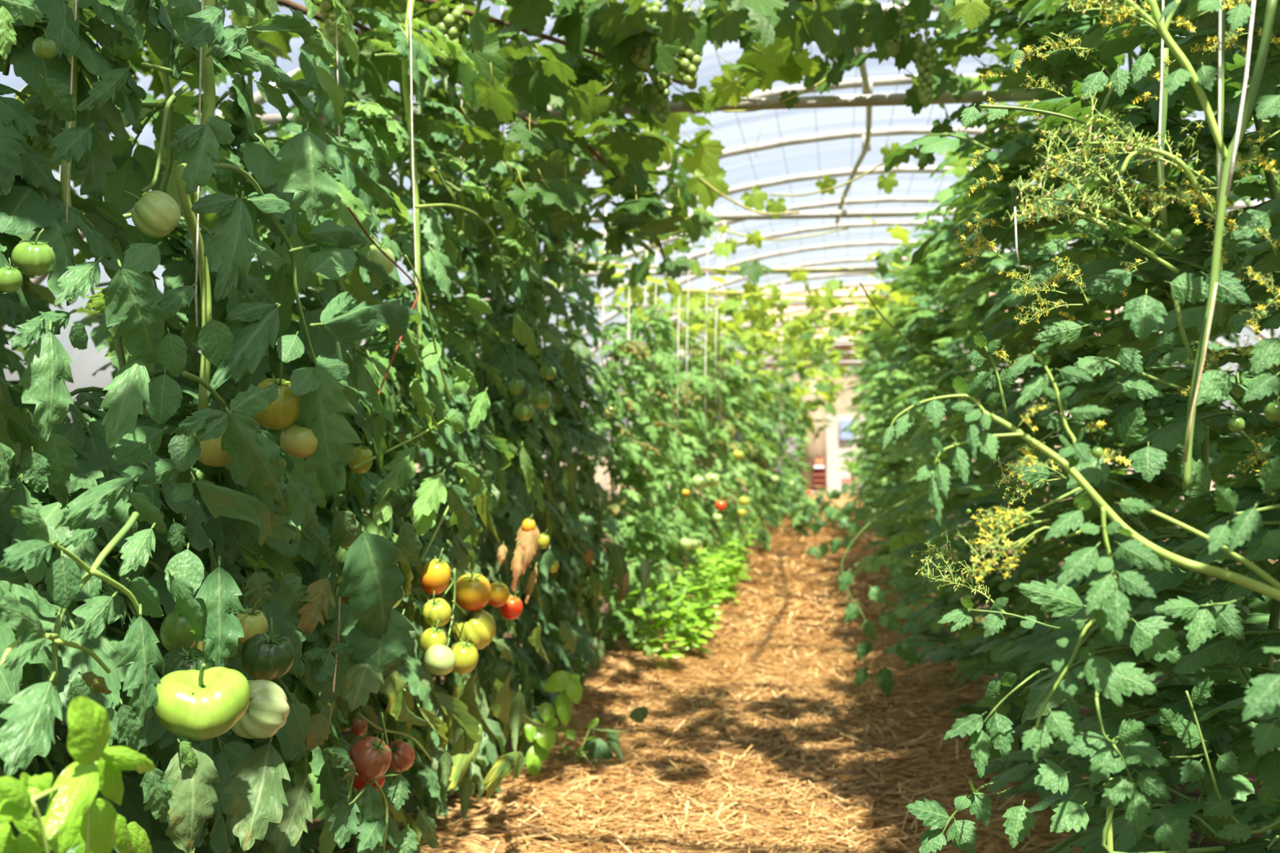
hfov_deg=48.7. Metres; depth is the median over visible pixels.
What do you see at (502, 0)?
twine
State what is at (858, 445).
plant
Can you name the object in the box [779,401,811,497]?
plant
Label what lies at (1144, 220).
cherry tomato
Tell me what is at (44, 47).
tomato
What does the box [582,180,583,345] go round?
twine
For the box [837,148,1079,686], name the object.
plant
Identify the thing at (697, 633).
basil plant
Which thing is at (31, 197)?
plant
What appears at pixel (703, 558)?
basil plant
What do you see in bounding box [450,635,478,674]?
tomato
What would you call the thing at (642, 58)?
grape bunch
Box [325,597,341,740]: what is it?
twine
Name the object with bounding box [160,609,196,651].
tomato
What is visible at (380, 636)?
plant
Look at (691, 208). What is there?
twine
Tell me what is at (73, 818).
basil plant
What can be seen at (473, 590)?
tomato
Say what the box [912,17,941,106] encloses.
grape bunch
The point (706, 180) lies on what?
vine
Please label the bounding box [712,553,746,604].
basil plant
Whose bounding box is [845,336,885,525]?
plant
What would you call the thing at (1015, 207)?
twine
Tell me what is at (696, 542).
tomato
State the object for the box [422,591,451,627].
tomato
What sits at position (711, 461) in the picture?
plant
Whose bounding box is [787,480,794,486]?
tomato
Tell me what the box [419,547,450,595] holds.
tomato
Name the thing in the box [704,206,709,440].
twine
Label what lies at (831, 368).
vine
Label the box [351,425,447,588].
plant
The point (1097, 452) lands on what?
cherry tomato
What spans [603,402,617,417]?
tomato
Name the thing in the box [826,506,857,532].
plant
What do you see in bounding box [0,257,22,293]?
tomato
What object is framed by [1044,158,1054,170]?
cherry tomato
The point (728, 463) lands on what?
plant
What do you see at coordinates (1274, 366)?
plant
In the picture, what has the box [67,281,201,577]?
plant
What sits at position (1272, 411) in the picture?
cherry tomato
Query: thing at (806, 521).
plant
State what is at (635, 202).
vine
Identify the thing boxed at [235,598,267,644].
tomato
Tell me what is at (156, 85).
vine
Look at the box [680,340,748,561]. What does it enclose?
plant
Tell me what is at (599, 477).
ground
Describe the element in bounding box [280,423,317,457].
tomato
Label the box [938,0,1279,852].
plant
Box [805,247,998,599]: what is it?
plant
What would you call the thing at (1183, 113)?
cherry tomato
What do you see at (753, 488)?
plant
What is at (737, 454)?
tomato
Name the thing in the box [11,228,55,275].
tomato
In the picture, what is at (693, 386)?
plant
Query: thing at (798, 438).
plant
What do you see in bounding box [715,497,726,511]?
tomato
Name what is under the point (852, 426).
plant
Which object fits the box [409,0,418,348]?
twine
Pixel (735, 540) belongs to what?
basil plant
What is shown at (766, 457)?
plant
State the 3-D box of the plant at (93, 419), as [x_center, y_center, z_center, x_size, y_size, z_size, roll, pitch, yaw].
[-1.580,0.383,4.985,0.715,1.694,0.810,0,0,8]
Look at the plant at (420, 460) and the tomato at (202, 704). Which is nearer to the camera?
the tomato at (202, 704)
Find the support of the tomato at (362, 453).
hanging from the plant at (380, 636)
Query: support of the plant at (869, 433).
on the floor
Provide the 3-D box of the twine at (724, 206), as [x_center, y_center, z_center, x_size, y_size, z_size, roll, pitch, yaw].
[0.598,-0.802,10.221,0.040,1.573,0.008,0,0,8]
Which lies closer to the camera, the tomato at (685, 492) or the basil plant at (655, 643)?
the basil plant at (655, 643)
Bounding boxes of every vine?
[4,0,668,249]
[16,0,714,344]
[57,0,720,288]
[345,0,1279,247]
[545,36,964,357]
[586,0,1140,33]
[611,271,937,378]
[672,312,898,444]
[981,2,1279,204]
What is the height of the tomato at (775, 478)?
0.085 m
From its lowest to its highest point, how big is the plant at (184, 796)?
2.387 m
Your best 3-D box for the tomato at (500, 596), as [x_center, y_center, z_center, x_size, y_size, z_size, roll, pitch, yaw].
[-0.351,0.404,3.479,0.060,0.081,0.058,0,0,35]
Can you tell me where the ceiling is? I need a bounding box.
[0,0,1279,497]
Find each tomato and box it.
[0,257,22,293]
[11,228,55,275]
[32,29,57,58]
[122,190,180,237]
[154,663,250,741]
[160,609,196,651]
[161,643,213,676]
[192,405,231,466]
[195,641,206,651]
[231,680,289,738]
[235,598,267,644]
[241,617,294,680]
[252,361,299,430]
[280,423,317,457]
[348,436,373,473]
[348,733,391,780]
[351,711,367,736]
[351,774,384,791]
[366,235,395,275]
[388,739,414,772]
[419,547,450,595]
[419,619,446,653]
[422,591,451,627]
[423,638,455,675]
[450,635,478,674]
[452,606,496,650]
[453,565,491,611]
[488,574,509,607]
[499,591,522,619]
[508,371,524,395]
[513,395,533,421]
[521,513,535,531]
[528,382,551,409]
[537,529,549,549]
[538,360,555,379]
[549,554,559,573]
[573,152,592,174]
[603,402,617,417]
[680,534,693,549]
[681,488,689,497]
[691,470,707,489]
[692,536,701,548]
[705,469,719,486]
[712,510,722,521]
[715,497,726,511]
[732,447,743,459]
[737,506,746,516]
[738,494,749,506]
[771,473,778,482]
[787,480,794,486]
[965,508,971,514]
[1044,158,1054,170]
[1046,213,1053,221]
[1069,173,1079,186]
[1091,444,1103,458]
[1093,176,1102,185]
[1101,202,1111,213]
[1140,214,1151,226]
[1170,225,1182,239]
[1179,109,1187,117]
[1227,411,1244,432]
[1257,310,1266,318]
[1263,395,1279,422]
[1266,296,1274,306]
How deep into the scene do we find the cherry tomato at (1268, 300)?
1.35 m
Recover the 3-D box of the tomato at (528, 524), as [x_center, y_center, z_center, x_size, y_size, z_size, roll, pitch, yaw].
[-0.298,0.261,3.782,0.039,0.058,0.037,0,0,24]
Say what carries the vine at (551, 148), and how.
hanging from the ceiling
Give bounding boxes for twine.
[65,0,77,222]
[195,0,203,326]
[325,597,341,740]
[335,17,343,283]
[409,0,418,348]
[459,4,462,261]
[501,0,503,135]
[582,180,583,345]
[601,206,607,457]
[626,233,631,429]
[643,240,647,418]
[653,249,657,408]
[676,236,680,444]
[686,208,691,418]
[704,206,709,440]
[715,206,720,402]
[720,206,725,424]
[778,282,783,376]
[1013,206,1019,261]
[1157,0,1164,179]
[1183,282,1217,462]
[1215,0,1221,304]
[1225,0,1256,195]
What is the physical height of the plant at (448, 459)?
1.728 m
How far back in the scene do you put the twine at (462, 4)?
4.17 m
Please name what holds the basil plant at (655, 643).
on the floor
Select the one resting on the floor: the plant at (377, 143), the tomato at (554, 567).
the plant at (377, 143)
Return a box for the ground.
[361,456,1234,515]
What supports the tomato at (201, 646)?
hanging from the plant at (31, 197)
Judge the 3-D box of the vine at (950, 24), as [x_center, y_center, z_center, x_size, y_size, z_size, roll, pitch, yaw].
[0.927,-1.419,3.828,2.486,0.422,1.909,0,0,8]
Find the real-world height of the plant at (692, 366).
1.871 m
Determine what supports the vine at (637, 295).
attached to the ceiling
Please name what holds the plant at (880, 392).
on the floor
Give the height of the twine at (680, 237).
1.389 m
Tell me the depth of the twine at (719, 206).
9.62 m
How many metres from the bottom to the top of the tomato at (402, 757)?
0.062 m
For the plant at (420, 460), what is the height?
1.704 m
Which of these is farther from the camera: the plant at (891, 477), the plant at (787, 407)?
the plant at (787, 407)
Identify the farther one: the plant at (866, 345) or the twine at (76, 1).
the plant at (866, 345)
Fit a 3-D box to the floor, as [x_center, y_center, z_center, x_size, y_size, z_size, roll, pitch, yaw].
[1.733,1.237,12.372,12.000,0.040,31.000,0,0,8]
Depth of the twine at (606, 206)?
6.99 m
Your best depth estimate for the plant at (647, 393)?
8.16 m
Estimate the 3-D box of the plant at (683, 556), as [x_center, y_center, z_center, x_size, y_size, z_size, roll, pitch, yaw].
[0.129,0.258,9.430,0.699,1.936,0.591,0,0,8]
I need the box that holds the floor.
[53,493,1279,852]
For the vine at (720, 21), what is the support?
attached to the ceiling
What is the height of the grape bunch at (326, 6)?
0.174 m
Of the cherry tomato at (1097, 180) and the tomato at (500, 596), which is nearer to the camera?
the cherry tomato at (1097, 180)
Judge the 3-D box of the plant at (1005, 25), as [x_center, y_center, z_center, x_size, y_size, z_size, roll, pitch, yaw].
[1.222,-0.002,3.904,0.853,2.354,0.735,0,0,-16]
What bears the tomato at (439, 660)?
hanging from the plant at (353, 208)
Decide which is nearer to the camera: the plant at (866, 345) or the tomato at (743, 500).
the tomato at (743, 500)
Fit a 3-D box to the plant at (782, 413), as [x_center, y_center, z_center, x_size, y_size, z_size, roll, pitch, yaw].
[1.626,0.335,16.218,0.776,1.830,1.844,0,0,-15]
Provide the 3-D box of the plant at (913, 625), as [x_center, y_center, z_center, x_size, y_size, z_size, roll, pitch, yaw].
[1.545,-0.004,6.828,0.758,2.392,0.842,0,0,8]
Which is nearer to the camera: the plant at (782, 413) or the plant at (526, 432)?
the plant at (526, 432)
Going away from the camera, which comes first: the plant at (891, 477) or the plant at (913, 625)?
the plant at (913, 625)
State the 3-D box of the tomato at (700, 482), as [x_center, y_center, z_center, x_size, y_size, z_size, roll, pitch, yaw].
[0.306,0.272,7.226,0.083,0.102,0.082,0,0,31]
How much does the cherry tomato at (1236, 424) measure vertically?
0.021 m
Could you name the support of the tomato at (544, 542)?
hanging from the plant at (479, 263)
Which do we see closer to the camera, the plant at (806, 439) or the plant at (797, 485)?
the plant at (797, 485)
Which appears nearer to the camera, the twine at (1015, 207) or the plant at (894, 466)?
the twine at (1015, 207)
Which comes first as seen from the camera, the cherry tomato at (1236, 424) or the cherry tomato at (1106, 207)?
the cherry tomato at (1236, 424)
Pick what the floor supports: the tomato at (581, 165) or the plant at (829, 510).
the plant at (829, 510)
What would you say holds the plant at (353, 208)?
on the floor
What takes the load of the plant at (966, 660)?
on the floor
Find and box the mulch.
[385,493,1088,852]
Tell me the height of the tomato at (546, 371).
0.062 m
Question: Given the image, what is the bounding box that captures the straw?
[336,502,1083,852]
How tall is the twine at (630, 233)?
1.198 m
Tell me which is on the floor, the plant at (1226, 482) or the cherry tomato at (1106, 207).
the plant at (1226, 482)
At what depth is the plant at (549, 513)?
5.00 m
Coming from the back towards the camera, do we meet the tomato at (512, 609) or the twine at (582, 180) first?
the twine at (582, 180)
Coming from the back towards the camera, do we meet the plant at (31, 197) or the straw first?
the straw
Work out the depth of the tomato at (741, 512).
8.98 m
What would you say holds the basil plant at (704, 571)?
on the floor
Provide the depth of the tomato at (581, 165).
5.03 m
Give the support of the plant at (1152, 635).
on the floor
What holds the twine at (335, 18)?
hanging from the ceiling
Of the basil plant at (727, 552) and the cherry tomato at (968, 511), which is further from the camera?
the basil plant at (727, 552)
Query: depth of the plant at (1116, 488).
2.80 m
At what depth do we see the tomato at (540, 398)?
4.10 m
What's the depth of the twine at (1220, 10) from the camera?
1.42 m
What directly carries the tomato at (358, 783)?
hanging from the plant at (380, 636)
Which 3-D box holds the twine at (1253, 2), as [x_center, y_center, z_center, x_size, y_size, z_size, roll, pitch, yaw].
[0.561,-0.321,1.317,0.031,0.213,0.004,0,0,8]
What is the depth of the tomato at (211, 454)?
1.95 m
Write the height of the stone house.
4.700 m
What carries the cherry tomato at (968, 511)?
hanging from the plant at (932, 813)
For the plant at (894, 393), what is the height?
2.361 m
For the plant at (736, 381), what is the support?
on the floor
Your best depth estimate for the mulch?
4.47 m
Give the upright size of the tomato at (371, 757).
0.083 m
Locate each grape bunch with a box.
[319,0,354,48]
[426,2,464,65]
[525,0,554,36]
[630,0,662,70]
[648,53,676,123]
[674,0,705,89]
[855,0,879,48]
[882,0,907,57]
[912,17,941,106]
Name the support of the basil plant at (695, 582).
on the floor
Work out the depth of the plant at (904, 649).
5.53 m
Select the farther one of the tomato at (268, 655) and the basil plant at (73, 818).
the tomato at (268, 655)
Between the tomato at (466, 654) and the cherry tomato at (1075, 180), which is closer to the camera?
the cherry tomato at (1075, 180)
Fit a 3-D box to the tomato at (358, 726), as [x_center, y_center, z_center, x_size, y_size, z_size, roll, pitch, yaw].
[-0.509,0.538,2.564,0.030,0.046,0.029,0,0,26]
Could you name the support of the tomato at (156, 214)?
hanging from the plant at (31, 197)
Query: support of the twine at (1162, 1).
hanging from the ceiling
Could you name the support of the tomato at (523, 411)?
hanging from the plant at (479, 263)
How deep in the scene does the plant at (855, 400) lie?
14.46 m
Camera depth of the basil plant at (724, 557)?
9.49 m
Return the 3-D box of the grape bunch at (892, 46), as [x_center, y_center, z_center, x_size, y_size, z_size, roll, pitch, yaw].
[0.705,-1.125,3.950,0.070,0.189,0.077,0,0,-42]
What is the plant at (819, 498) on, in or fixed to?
on the floor
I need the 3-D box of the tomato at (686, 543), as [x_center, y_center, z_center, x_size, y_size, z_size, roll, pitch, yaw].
[0.230,0.575,7.033,0.065,0.075,0.064,0,0,31]
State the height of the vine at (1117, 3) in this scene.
0.346 m
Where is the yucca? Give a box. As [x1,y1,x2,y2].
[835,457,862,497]
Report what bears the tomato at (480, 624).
hanging from the plant at (353, 208)
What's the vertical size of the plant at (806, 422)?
1.987 m
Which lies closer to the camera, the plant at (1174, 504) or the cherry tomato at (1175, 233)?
the cherry tomato at (1175, 233)
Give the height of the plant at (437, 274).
2.393 m
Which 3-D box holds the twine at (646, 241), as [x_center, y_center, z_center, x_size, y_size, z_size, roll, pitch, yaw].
[0.033,-0.617,7.674,0.030,1.151,0.007,0,0,8]
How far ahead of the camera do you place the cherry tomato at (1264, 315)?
1.35 m
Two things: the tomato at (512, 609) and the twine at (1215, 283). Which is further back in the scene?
the tomato at (512, 609)
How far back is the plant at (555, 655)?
5.42 m
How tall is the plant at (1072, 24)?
2.382 m
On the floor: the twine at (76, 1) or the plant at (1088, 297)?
the plant at (1088, 297)
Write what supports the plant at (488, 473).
on the floor
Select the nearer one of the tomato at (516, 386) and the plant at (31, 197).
the plant at (31, 197)
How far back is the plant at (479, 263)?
4.17 m
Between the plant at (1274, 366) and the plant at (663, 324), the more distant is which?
the plant at (663, 324)
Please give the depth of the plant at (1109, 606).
1.26 m
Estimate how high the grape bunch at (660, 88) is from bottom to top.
0.338 m
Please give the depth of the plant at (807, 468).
17.85 m
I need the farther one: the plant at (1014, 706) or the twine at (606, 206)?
the twine at (606, 206)
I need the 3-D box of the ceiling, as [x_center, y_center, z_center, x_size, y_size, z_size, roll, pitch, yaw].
[2.129,-0.233,12.325,8.060,2.916,31.000,0,0,8]
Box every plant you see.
[0,0,246,852]
[0,0,323,852]
[0,265,89,755]
[0,696,155,852]
[9,0,433,852]
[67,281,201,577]
[85,408,274,682]
[153,0,493,852]
[241,0,514,852]
[313,4,549,852]
[350,332,426,595]
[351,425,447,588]
[377,74,577,818]
[416,352,474,639]
[419,372,507,632]
[420,100,615,770]
[441,170,568,742]
[477,152,629,711]
[506,226,648,763]
[524,670,599,780]
[533,226,651,675]
[573,332,684,657]
[591,302,700,643]
[603,345,688,617]
[612,321,717,599]
[613,355,715,601]
[622,575,705,671]
[645,331,725,574]
[653,577,724,658]
[671,549,724,622]
[679,352,733,578]
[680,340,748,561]
[680,564,724,639]
[684,337,755,551]
[687,548,722,613]
[688,546,736,593]
[703,364,768,555]
[705,533,746,582]
[707,355,778,552]
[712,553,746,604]
[722,534,742,573]
[724,526,755,579]
[731,368,791,533]
[732,375,790,542]
[733,379,799,527]
[742,377,812,522]
[748,378,804,517]
[775,385,812,490]
[776,382,808,513]
[777,386,814,504]
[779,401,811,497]
[782,494,820,537]
[784,473,813,517]
[802,271,947,579]
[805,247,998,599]
[806,485,838,528]
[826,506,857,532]
[831,342,892,515]
[836,355,885,509]
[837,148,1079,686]
[839,337,919,533]
[844,329,897,528]
[844,344,895,501]
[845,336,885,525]
[851,234,982,621]
[852,349,931,545]
[853,124,1134,706]
[856,315,934,549]
[857,291,932,551]
[858,53,1210,761]
[864,262,992,591]
[876,239,1033,640]
[879,177,1017,656]
[882,0,1272,851]
[882,0,1279,762]
[904,0,1279,852]
[918,75,1151,721]
[924,5,1242,828]
[937,0,1279,852]
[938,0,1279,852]
[962,0,1279,852]
[1050,237,1159,550]
[1092,229,1226,613]
[1141,169,1279,717]
[1148,111,1279,719]
[1240,270,1279,608]
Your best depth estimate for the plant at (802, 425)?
22.16 m
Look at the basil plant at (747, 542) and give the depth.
10.51 m
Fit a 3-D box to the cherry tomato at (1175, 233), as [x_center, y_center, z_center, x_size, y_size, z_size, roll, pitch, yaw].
[0.527,-0.191,1.391,0.011,0.014,0.010,0,0,29]
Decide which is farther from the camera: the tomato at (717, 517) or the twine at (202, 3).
the tomato at (717, 517)
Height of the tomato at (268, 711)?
0.081 m
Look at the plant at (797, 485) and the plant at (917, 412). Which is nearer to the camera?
the plant at (917, 412)
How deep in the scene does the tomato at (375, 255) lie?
3.08 m
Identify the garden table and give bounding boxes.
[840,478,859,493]
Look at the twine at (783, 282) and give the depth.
14.94 m
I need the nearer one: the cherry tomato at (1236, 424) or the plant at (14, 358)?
the cherry tomato at (1236, 424)
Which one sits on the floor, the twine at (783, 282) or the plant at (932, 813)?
the plant at (932, 813)
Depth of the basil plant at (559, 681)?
4.54 m
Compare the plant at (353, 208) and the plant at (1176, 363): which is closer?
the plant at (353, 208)
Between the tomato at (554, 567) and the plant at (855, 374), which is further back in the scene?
the plant at (855, 374)
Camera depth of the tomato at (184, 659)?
1.81 m
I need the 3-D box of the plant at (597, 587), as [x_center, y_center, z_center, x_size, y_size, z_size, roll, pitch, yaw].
[-0.312,0.093,6.248,0.525,2.192,0.809,0,0,-29]
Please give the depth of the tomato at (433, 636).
2.87 m
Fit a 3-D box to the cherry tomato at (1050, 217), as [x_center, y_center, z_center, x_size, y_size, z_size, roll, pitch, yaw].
[0.422,-0.216,1.457,0.007,0.010,0.007,0,0,26]
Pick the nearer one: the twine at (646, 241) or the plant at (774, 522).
the twine at (646, 241)
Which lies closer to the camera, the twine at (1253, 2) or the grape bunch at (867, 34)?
the twine at (1253, 2)
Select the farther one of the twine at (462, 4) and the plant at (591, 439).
the plant at (591, 439)
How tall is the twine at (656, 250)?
1.252 m
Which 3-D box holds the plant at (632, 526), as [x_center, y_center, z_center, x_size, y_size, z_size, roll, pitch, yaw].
[-0.109,0.365,6.983,0.672,1.658,0.502,0,0,8]
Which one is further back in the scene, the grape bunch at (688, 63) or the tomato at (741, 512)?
the tomato at (741, 512)
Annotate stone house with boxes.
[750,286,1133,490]
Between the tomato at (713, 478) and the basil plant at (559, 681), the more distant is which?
the tomato at (713, 478)
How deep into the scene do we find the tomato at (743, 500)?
8.97 m
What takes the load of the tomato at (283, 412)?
hanging from the plant at (380, 636)
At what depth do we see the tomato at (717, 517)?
7.20 m

